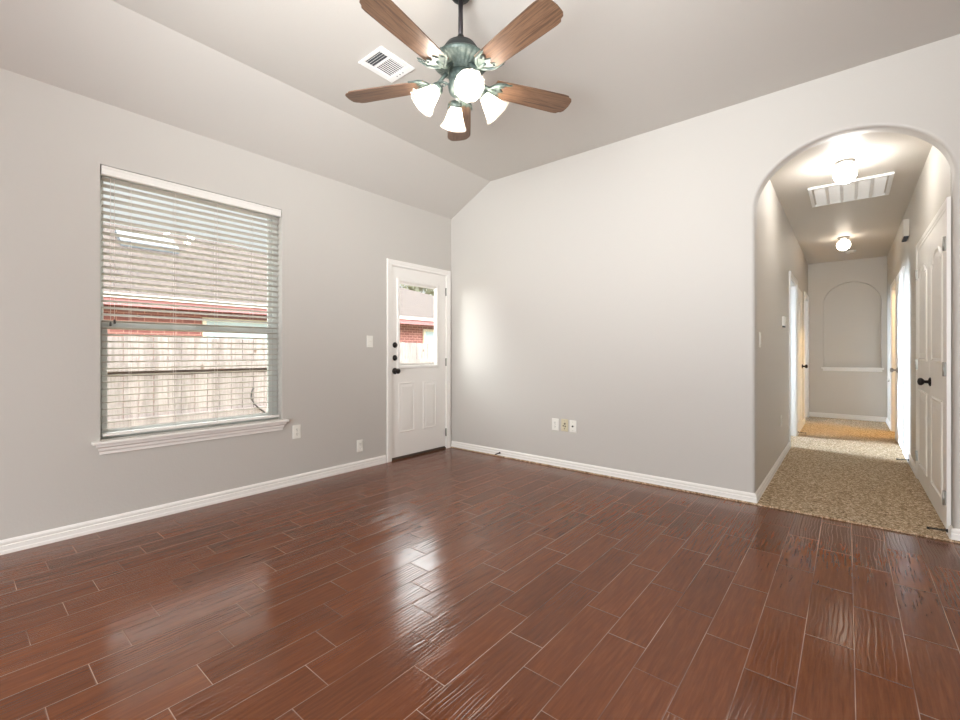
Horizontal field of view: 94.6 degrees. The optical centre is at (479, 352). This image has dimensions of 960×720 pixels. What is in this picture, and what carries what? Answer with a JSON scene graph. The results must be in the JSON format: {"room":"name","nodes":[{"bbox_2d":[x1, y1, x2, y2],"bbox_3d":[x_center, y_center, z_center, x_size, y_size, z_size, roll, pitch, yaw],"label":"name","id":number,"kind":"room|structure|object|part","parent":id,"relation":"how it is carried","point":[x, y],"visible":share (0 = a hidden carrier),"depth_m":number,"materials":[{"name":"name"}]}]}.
{"room":"empty living room","nodes":[
{"label":"empty living room","id":0,"kind":"room"},
{"bbox_2d":[0,68,450,539],"bbox_3d":[-2.759,-0.203,2.526,0.140,2.835,7.620,0,0,40],"label":"wall","id":1,"kind":"structure","parent":0,"point":[336,240],"depth_m":2.98,"materials":[{"name":"grey paint"}]},
{"bbox_2d":[100,175,276,438],"bbox_3d":[-2.116,-0.320,3.337,0.063,1.762,1.176,0,0,40],"label":"window","id":2,"kind":"structure","parent":1,"relation":"in","point":[272,409],"depth_m":3.30,"materials":[{"name":"grey plastic"}]},
{"bbox_3d":[-2.136,-0.660,3.337,0.022,0.994,1.113,0,0,40],"label":"sash","id":3,"kind":"part","parent":2,"relation":"part of","materials":[{"name":"grey plastic"}]},
{"bbox_3d":[-2.113,0.170,3.318,0.034,0.745,1.113,0,0,40],"label":"sash","id":4,"kind":"part","parent":2,"relation":"part of","materials":[{"name":"grey plastic"}]},
{"bbox_2d":[100,165,280,436],"bbox_3d":[-2.061,-0.329,3.288,0.084,1.740,1.162,0,0,40],"label":"window blind","id":5,"kind":"object","parent":2,"relation":"attached to","point":[107,171],"visible":1,"depth_m":3.22,"materials":[{"name":"white plastic"}]},
{"bbox_3d":[-2.379,-0.661,2.852,0.006,0.923,0.003,0,0,40],"label":"lift cord","id":6,"kind":"part","parent":5,"relation":"part of","materials":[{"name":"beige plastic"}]},
{"bbox_3d":[-2.366,-0.669,2.868,0.006,0.908,0.003,0,0,40],"label":"lift cord","id":7,"kind":"part","parent":5,"relation":"part of","materials":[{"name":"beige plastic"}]},
{"bbox_3d":[-2.182,-0.314,3.164,0.054,1.678,0.002,0,0,40],"label":"ladder cord","id":8,"kind":"part","parent":5,"relation":"part of","materials":[{"name":"white fabric"}]},
{"bbox_3d":[-2.071,0.532,3.297,0.052,0.018,1.148,0,0,40],"label":"rail","id":9,"kind":"part","parent":5,"relation":"part of","materials":[{"name":"white plastic"}]},
{"bbox_3d":[-2.009,-0.314,3.372,0.054,1.678,0.002,0,0,40],"label":"ladder cord","id":10,"kind":"part","parent":5,"relation":"part of","materials":[{"name":"white fabric"}]},
{"bbox_2d":[91,419,288,445],"bbox_3d":[-2.055,0.573,3.284,0.122,0.020,1.265,0,0,40],"label":"window sill","id":11,"kind":"structure","parent":1,"relation":"attached to","point":[210,428],"depth_m":3.16,"materials":[{"name":"white paint"}]},
{"bbox_2d":[96,422,286,454],"bbox_3d":[-2.032,0.618,3.263,0.036,0.067,1.230,0,0,40],"label":"trim","id":12,"kind":"structure","parent":1,"relation":"attached to","point":[203,436],"depth_m":3.16,"materials":[{"name":"white paint"}]},
{"bbox_2d":[0,455,385,554],"bbox_3d":[-3.018,1.095,2.090,0.017,0.079,6.418,0,0,40],"label":"baseboard","id":13,"kind":"structure","parent":1,"relation":"attached to","point":[23,542],"depth_m":3.08,"materials":[{"name":"white paint"}]},
{"bbox_2d":[293,425,300,438],"bbox_3d":[-1.582,0.685,3.826,0.009,0.116,0.072,0,0,40],"label":"wall outlet","id":14,"kind":"object","parent":1,"relation":"attached to","point":[296,428],"visible":1,"depth_m":3.82,"materials":[{"name":"white plastic"}]},
{"bbox_2d":[357,439,362,451],"bbox_3d":[-1.170,0.911,4.322,0.009,0.116,0.070,0,0,40],"label":"wall outlet","id":15,"kind":"object","parent":1,"relation":"attached to","point":[359,442],"visible":1,"depth_m":4.32,"materials":[{"name":"white plastic"}]},
{"bbox_2d":[367,335,372,346],"bbox_3d":[-1.094,-0.111,4.412,0.010,0.116,0.074,0,0,40],"label":"light switch","id":16,"kind":"object","parent":1,"relation":"attached to","point":[369,338],"visible":1,"depth_m":4.41,"materials":[{"name":"white plastic"}]},
{"bbox_2d":[387,258,450,462],"bbox_3d":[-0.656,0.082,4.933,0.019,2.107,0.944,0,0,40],"label":"door frame","id":17,"kind":"structure","parent":1,"relation":"in","point":[390,262],"depth_m":4.75,"materials":[{"name":"white paint"}]},
{"bbox_2d":[392,266,446,460],"bbox_3d":[-0.689,0.115,4.968,0.202,2.039,0.825,0,0,40],"label":"door","id":18,"kind":"structure","parent":1,"relation":"in","point":[418,390],"depth_m":4.93,"materials":[{"name":"white paint"}]},
{"bbox_3d":[-0.871,0.195,4.647,0.071,0.068,0.068,0,0,40],"label":"knob","id":19,"kind":"part","parent":18,"relation":"part of","materials":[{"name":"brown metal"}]},
{"bbox_3d":[-0.684,0.590,4.923,0.006,0.540,0.560,0,0,40],"label":"raised panel","id":20,"kind":"part","parent":18,"relation":"part of","materials":[{"name":"white paint"}]},
{"bbox_3d":[-0.686,-0.307,4.930,0.034,0.967,0.620,0,0,40],"label":"glass frame","id":21,"kind":"part","parent":18,"relation":"part of","materials":[{"name":"white paint"}]},
{"bbox_2d":[0,448,959,719],"bbox_3d":[-0.143,1.175,0.198,7.140,0.080,7.580,0,0,40],"label":"floor","id":22,"kind":"structure","parent":0,"point":[447,583],"depth_m":1.96,"materials":[{"name":"brown wood"}]},
{"bbox_2d":[0,0,959,263],"bbox_3d":[1.796,-1.792,2.533,7.140,0.525,13.450,0,0,40],"label":"ceiling","id":23,"kind":"structure","parent":0,"point":[271,79],"depth_m":2.96,"materials":[{"name":"grey paint"}]},
{"bbox_2d":[358,46,414,82],"bbox_3d":[-0.616,-1.898,2.930,0.240,0.012,0.280,0,0,40],"label":"ceiling vent","id":24,"kind":"object","parent":23,"relation":"in","point":[385,63],"visible":1,"depth_m":2.92,"materials":[{"name":"white metal"}]},
{"bbox_2d":[345,0,570,140],"bbox_3d":[-0.105,-1.565,2.278,1.252,0.680,1.240,0,0,40],"label":"ceiling fan","id":25,"kind":"object","parent":23,"relation":"hanging from","point":[460,61],"visible":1,"depth_m":2.21,"materials":[{"name":"brown wood"}]},
{"bbox_3d":[-0.508,-1.420,2.419,0.470,0.006,0.152,0,8,15],"label":"blade","id":26,"kind":"part","parent":25,"relation":"part of","materials":[{"name":"brown wood"}]},
{"bbox_3d":[-0.326,-1.420,1.960,0.152,0.006,0.470,9,5,32],"label":"blade","id":27,"kind":"part","parent":25,"relation":"part of","materials":[{"name":"brown wood"}]},
{"bbox_3d":[-0.264,-1.439,2.356,0.200,0.077,0.150,0,0,15],"label":"blade arm","id":28,"kind":"part","parent":25,"relation":"part of","materials":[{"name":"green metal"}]},
{"bbox_3d":[-0.253,-1.323,2.276,0.056,0.078,0.056,44,-10,-10],"label":"bulb","id":29,"kind":"part","parent":25,"relation":"part of","materials":[{"name":"white glass"}]},
{"bbox_3d":[-0.192,-1.439,2.172,0.150,0.077,0.200,0,0,33],"label":"blade arm","id":30,"kind":"part","parent":25,"relation":"part of","materials":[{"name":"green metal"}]},
{"bbox_3d":[-0.186,-1.387,2.293,0.081,0.036,0.018,0,0,-14],"label":"light arm","id":31,"kind":"part","parent":25,"relation":"part of","materials":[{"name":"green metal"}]},
{"bbox_3d":[-0.139,-1.323,2.466,0.056,0.078,0.056,0,43,-14],"label":"bulb","id":32,"kind":"part","parent":25,"relation":"part of","materials":[{"name":"white glass"}]},
{"bbox_3d":[-0.127,-1.420,2.733,0.152,0.006,0.470,-8,0,-3],"label":"blade","id":33,"kind":"part","parent":25,"relation":"part of","materials":[{"name":"brown wood"}]},
{"bbox_3d":[-0.111,-1.439,2.482,0.150,0.077,0.199,0,0,-4],"label":"blade arm","id":34,"kind":"part","parent":25,"relation":"part of","materials":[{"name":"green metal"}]},
{"bbox_3d":[-0.063,-1.323,2.162,0.056,0.078,0.056,0,-43,-14],"label":"bulb","id":35,"kind":"part","parent":25,"relation":"part of","materials":[{"name":"white glass"}]},
{"bbox_3d":[-0.016,-1.387,2.336,0.081,0.036,0.018,0,0,-14],"label":"light arm","id":36,"kind":"part","parent":25,"relation":"part of","materials":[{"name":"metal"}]},
{"bbox_3d":[0.006,-1.439,2.184,0.150,0.077,0.200,0,0,-40],"label":"blade arm","id":37,"kind":"part","parent":25,"relation":"part of","materials":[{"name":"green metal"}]},
{"bbox_3d":[0.051,-1.323,2.352,0.056,0.078,0.056,-44,10,-10],"label":"bulb","id":38,"kind":"part","parent":25,"relation":"part of","materials":[{"name":"white glass"}]},
{"bbox_3d":[0.056,-1.439,2.376,0.199,0.077,0.150,0,0,-21],"label":"blade arm","id":39,"kind":"part","parent":25,"relation":"part of","materials":[{"name":"green metal"}]},
{"bbox_3d":[0.166,-1.420,1.990,0.152,0.006,0.470,10,-7,-39],"label":"blade","id":40,"kind":"part","parent":25,"relation":"part of","materials":[{"name":"brown wood"}]},
{"bbox_3d":[0.290,-1.420,2.469,0.470,0.006,0.152,0,-8,-22],"label":"blade","id":41,"kind":"part","parent":25,"relation":"part of","materials":[{"name":"brown wood"}]},
{"bbox_2d":[836,236,850,250],"bbox_3d":[4.904,-1.465,5.976,0.150,0.178,0.150,0,0,40],"label":"hall ceiling light","id":42,"kind":"object","parent":23,"relation":"attached to","point":[844,243],"visible":1,"depth_m":5.93,"materials":[{"name":"white glass"}]},
{"bbox_2d":[833,158,856,183],"bbox_3d":[2.971,-1.465,3.605,0.150,0.178,0.150,0,0,40],"label":"hall ceiling light","id":43,"kind":"object","parent":23,"relation":"attached to","point":[846,172],"visible":1,"depth_m":3.56,"materials":[{"name":"white glass"}]},
{"bbox_2d":[845,250,856,253],"bbox_3d":[5.661,-1.534,6.765,0.136,0.040,0.136,0,0,40],"label":"smoke detector","id":44,"kind":"object","parent":23,"relation":"attached to","point":[847,251],"visible":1,"depth_m":6.73,"materials":[{"name":"white plastic"}]},
{"bbox_2d":[808,172,894,207],"bbox_3d":[3.537,-1.544,4.246,0.600,0.021,0.660,0,0,40],"label":"ceiling vent","id":45,"kind":"object","parent":23,"relation":"in","point":[876,185],"visible":0.98,"depth_m":4.21,"materials":[{"name":"white metal"}]},
{"bbox_2d":[451,34,959,528],"bbox_3d":[2.329,-0.395,3.175,7.140,3.060,0.120,0,0,40],"label":"wall","id":46,"kind":"structure","parent":0,"point":[610,290],"depth_m":3.82,"materials":[{"name":"grey paint"}]},
{"bbox_2d":[552,418,558,430],"bbox_3d":[0.748,0.715,4.404,0.076,0.120,0.009,0,0,40],"label":"wall outlet","id":47,"kind":"object","parent":46,"relation":"attached to","point":[555,422],"visible":1,"depth_m":4.40,"materials":[{"name":"white plastic"}]},
{"bbox_2d":[561,419,567,431],"bbox_3d":[0.827,0.712,4.337,0.076,0.120,0.012,0,0,40],"label":"jack plate","id":48,"kind":"object","parent":46,"relation":"attached to","point":[564,422],"visible":1,"depth_m":4.34,"materials":[{"name":"beige plastic"}]},
{"bbox_2d":[570,420,575,432],"bbox_3d":[0.893,0.714,4.276,0.072,0.116,0.020,0,0,40],"label":"plate","id":49,"kind":"object","parent":46,"relation":"attached to","point":[572,422],"visible":1,"depth_m":4.28,"materials":[{"name":"white plastic"}]},
{"bbox_2d":[451,441,756,502],"bbox_3d":[0.864,1.095,4.303,3.132,0.079,0.017,0,0,40],"label":"baseboard","id":50,"kind":"structure","parent":46,"relation":"attached to","point":[684,485],"depth_m":3.96,"materials":[{"name":"white paint"}]},
{"bbox_2d":[947,525,952,538],"bbox_3d":[2.856,1.095,2.689,0.017,0.079,0.079,0,0,40],"label":"baseboard","id":51,"kind":"structure","parent":46,"relation":"attached to","point":[950,526],"depth_m":2.69,"materials":[{"name":"white paint"}]},
{"bbox_2d":[951,528,959,540],"bbox_3d":[3.883,1.095,1.796,2.728,0.079,0.017,0,0,40],"label":"baseboard","id":52,"kind":"structure","parent":46,"relation":"attached to","point":[955,535],"depth_m":2.65,"materials":[{"name":"white paint"}]},
{"bbox_2d":[451,416,959,542],"bbox_3d":[3.941,1.169,5.633,6.200,0.092,6.000,0,0,40],"label":"floor","id":53,"kind":"structure","parent":0,"point":[846,470],"depth_m":3.89,"materials":[{"name":"beige carpet"}]},
{"bbox_2d":[927,526,947,532],"bbox_3d":[2.822,1.089,2.735,0.092,0.021,0.022,0,0,40],"label":"door stop","id":54,"kind":"object","parent":53,"relation":"on","point":[946,530],"visible":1,"depth_m":2.73,"materials":[{"name":"black metal"}]},
{"bbox_2d":[757,180,807,488],"bbox_3d":[3.945,-0.210,5.688,0.120,2.730,5.850,0,0,40],"label":"wall","id":55,"kind":"structure","parent":0,"point":[779,252],"depth_m":4.17,"materials":[{"name":"beige paint"}]},
{"bbox_2d":[759,332,760,346],"bbox_3d":[2.209,-0.101,3.490,0.010,0.120,0.074,0,0,40],"label":"switch","id":56,"kind":"object","parent":55,"relation":"attached to","point":[759,332],"visible":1,"depth_m":3.47,"materials":[{"name":"white plastic"}]},
{"bbox_2d":[755,442,790,502],"bbox_3d":[2.856,1.095,4.266,0.017,0.079,2.505,0,0,40],"label":"baseboard","id":57,"kind":"structure","parent":55,"relation":"attached to","point":[768,478],"depth_m":3.94,"materials":[{"name":"white paint"}]},
{"bbox_2d":[782,316,785,327],"bbox_3d":[3.257,-0.326,4.744,0.026,0.118,0.124,0,0,40],"label":"thermostat","id":58,"kind":"object","parent":55,"relation":"attached to","point":[783,317],"visible":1,"depth_m":4.70,"materials":[{"name":"white plastic"}]},
{"bbox_2d":[789,271,797,446],"bbox_3d":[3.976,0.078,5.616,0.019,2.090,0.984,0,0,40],"label":"door frame","id":59,"kind":"structure","parent":55,"relation":"in","point":[791,276],"depth_m":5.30,"materials":[{"name":"white paint"}]},
{"bbox_2d":[798,419,804,433],"bbox_3d":[4.724,1.083,6.519,0.017,0.079,1.335,0,0,40],"label":"baseboard","id":60,"kind":"structure","parent":55,"relation":"attached to","point":[803,420],"depth_m":6.66,"materials":[{"name":"white paint"}]},
{"bbox_2d":[798,288,807,429],"bbox_3d":[4.611,0.109,6.330,0.083,2.008,0.750,0,0,40],"label":"door","id":61,"kind":"structure","parent":55,"relation":"in","point":[800,365],"depth_m":6.30,"materials":[{"name":"white paint"}]},
{"bbox_3d":[4.592,0.645,6.346,0.008,0.650,0.510,0,0,40],"label":"raised panel","id":62,"kind":"part","parent":61,"relation":"part of","materials":[{"name":"white paint"}]},
{"bbox_3d":[4.592,-0.330,6.346,0.008,0.800,0.510,0,0,40],"label":"raised panel","id":63,"kind":"part","parent":61,"relation":"part of","materials":[{"name":"white paint"}]},
{"bbox_2d":[804,292,808,418],"bbox_3d":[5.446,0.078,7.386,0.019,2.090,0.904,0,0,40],"label":"door frame","id":64,"kind":"structure","parent":55,"relation":"in","point":[806,296],"depth_m":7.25,"materials":[{"name":"white paint"}]},
{"bbox_2d":[808,256,886,416],"bbox_3d":[6.207,-0.210,7.514,1.267,2.730,0.090,0,0,40],"label":"wall","id":65,"kind":"structure","parent":0,"point":[848,298],"depth_m":7.49,"materials":[{"name":"beige paint"}]},
{"bbox_2d":[809,412,885,421],"bbox_3d":[6.172,1.083,7.473,0.995,0.079,0.017,0,0,40],"label":"baseboard","id":66,"kind":"structure","parent":65,"relation":"attached to","point":[811,414],"depth_m":7.45,"materials":[{"name":"white paint"}]},
{"bbox_2d":[821,367,883,371],"bbox_3d":[6.247,0.282,7.448,0.804,0.066,0.130,0,0,40],"label":"sill","id":67,"kind":"structure","parent":65,"relation":"attached to","point":[862,369],"depth_m":7.39,"materials":[{"name":"white paint"}]},
{"bbox_2d":[887,145,951,524],"bbox_3d":[4.827,-0.210,4.955,0.120,2.730,5.850,0,0,40],"label":"wall","id":68,"kind":"structure","parent":0,"point":[934,184],"depth_m":4.29,"materials":[{"name":"beige paint"}]},
{"bbox_2d":[890,278,895,438],"bbox_3d":[5.639,0.078,6.042,0.019,2.090,0.844,0,0,40],"label":"door frame","id":69,"kind":"structure","parent":68,"relation":"in","point":[893,284],"depth_m":6.32,"materials":[{"name":"white paint"}]},
{"bbox_2d":[892,286,894,431],"bbox_3d":[5.692,0.109,5.998,0.118,2.026,0.718,0,0,40],"label":"door","id":70,"kind":"structure","parent":68,"relation":"attached to","point":[893,289],"depth_m":6.29,"materials":[{"name":"white paint"}]},
{"bbox_2d":[896,266,904,452],"bbox_3d":[5.000,0.081,5.273,0.019,2.085,0.884,0,0,40],"label":"door frame","id":71,"kind":"structure","parent":68,"relation":"in","point":[902,271],"depth_m":4.94,"materials":[{"name":"white paint"}]},
{"bbox_2d":[890,275,901,448],"bbox_3d":[4.975,0.109,5.294,0.082,2.008,0.750,0,0,40],"label":"door","id":72,"kind":"structure","parent":71,"relation":"attached to","point":[898,369],"depth_m":5.23,"materials":[{"name":"white paint"}]},
{"bbox_3d":[4.995,0.645,5.277,0.008,0.650,0.500,0,0,40],"label":"raised panel","id":73,"kind":"part","parent":72,"relation":"part of","materials":[{"name":"white paint"}]},
{"bbox_3d":[4.995,-0.330,5.277,0.008,0.800,0.500,0,0,40],"label":"raised panel","id":74,"kind":"part","parent":72,"relation":"part of","materials":[{"name":"white paint"}]},
{"bbox_2d":[901,219,908,241],"bbox_3d":[4.504,-1.288,4.697,0.048,0.183,0.280,0,0,40],"label":"door chime","id":75,"kind":"object","parent":68,"relation":"attached to","point":[905,223],"visible":1,"depth_m":4.60,"materials":[{"name":"beige plastic"}]},
{"bbox_2d":[903,446,915,476],"bbox_3d":[4.322,1.083,4.455,0.017,0.079,1.225,0,0,40],"label":"baseboard","id":76,"kind":"structure","parent":68,"relation":"attached to","point":[906,454],"depth_m":4.40,"materials":[{"name":"white paint"}]},
{"bbox_2d":[915,211,945,527],"bbox_3d":[3.381,0.109,3.374,0.082,2.008,1.500,0,0,40],"label":"door","id":77,"kind":"structure","parent":68,"relation":"in","point":[930,274],"depth_m":3.15,"materials":[{"name":"white paint"}]},
{"bbox_3d":[3.639,0.645,3.643,0.008,0.650,0.487,0,0,40],"label":"raised panel","id":78,"kind":"part","parent":77,"relation":"part of","materials":[{"name":"white paint"}]},
{"bbox_3d":[3.639,-0.330,3.643,0.008,0.800,0.487,0,0,40],"label":"raised panel","id":79,"kind":"part","parent":77,"relation":"part of","materials":[{"name":"white paint"}]},
{"bbox_3d":[3.343,0.220,3.337,0.071,0.066,0.066,0,0,40],"label":"knob","id":80,"kind":"part","parent":77,"relation":"part of","materials":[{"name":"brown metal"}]},
{"bbox_3d":[3.165,0.645,3.072,0.008,0.650,0.489,0,0,40],"label":"raised panel","id":81,"kind":"part","parent":77,"relation":"part of","materials":[{"name":"white paint"}]},
{"bbox_3d":[3.165,-0.330,3.072,0.008,0.800,0.489,0,0,40],"label":"raised panel","id":82,"kind":"part","parent":77,"relation":"part of","materials":[{"name":"white paint"}]},
{"bbox_2d":[916,196,950,533],"bbox_3d":[3.406,0.081,3.353,0.019,2.085,1.614,0,0,40],"label":"trim","id":83,"kind":"structure","parent":68,"relation":"attached to","point":[946,206],"depth_m":2.74,"materials":[{"name":"white paint"}]},
{"label":"outside","id":84,"kind":"structure","parent":0,"visible":0},
{"bbox_3d":[-11.007,1.665,23.917,39.840,0.100,75.000,0,0,40],"label":"ground","id":85,"kind":"structure","parent":84,"visible":0},
{"bbox_2d":[104,222,433,415],"bbox_3d":[-8.775,-0.635,11.341,8.340,4.500,30.500,0,0,40],"label":"house","id":86,"kind":"structure","parent":85,"relation":"on","point":[416,308],"depth_m":9.51,"materials":[{"name":"red brick"}]},
{"bbox_3d":[-5.144,-0.095,9.854,0.023,1.120,1.710,0,0,40],"label":"pane","id":87,"kind":"part","parent":86,"relation":"part of","materials":[{"name":"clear glass"}]},
{"bbox_3d":[-1.398,-0.100,14.367,0.023,1.130,1.080,0,0,40],"label":"pane","id":88,"kind":"part","parent":86,"relation":"part of","materials":[{"name":"clear glass"}]},
{"bbox_2d":[107,336,433,428],"bbox_3d":[-1.689,0.712,7.759,0.065,1.806,16.040,0,0,40],"label":"fence","id":89,"kind":"object","parent":85,"relation":"on","point":[409,352],"visible":0.1,"depth_m":5.45,"materials":[{"name":"brown wood"}]},
{"bbox_3d":[-1.691,0.790,7.735,0.038,0.090,16.000,0,0,40],"label":"rail","id":90,"kind":"part","parent":89,"relation":"part of","materials":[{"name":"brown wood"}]},
{"bbox_2d":[251,388,264,412],"bbox_3d":[-3.021,1.042,6.087,0.023,1.142,0.255,0,0,40],"label":"cable","id":91,"kind":"object","parent":89,"relation":"hanging from","point":[253,388],"visible":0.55,"depth_m":6.02,"materials":[{"name":"black rubber"}]},
{"bbox_3d":[-1.691,0.165,7.735,0.038,0.090,16.000,0,0,40],"label":"rail","id":92,"kind":"part","parent":89,"relation":"part of","materials":[{"name":"brown wood"}]},
{"bbox_2d":[400,285,433,295],"bbox_3d":[-2.615,-2.220,29.357,7.274,7.699,8.610,0,0,40],"label":"tree","id":93,"kind":"object","parent":85,"relation":"on","point":[429,291],"visible":0.02,"depth_m":26.36,"materials":[{"name":"green plant"}]}
]}

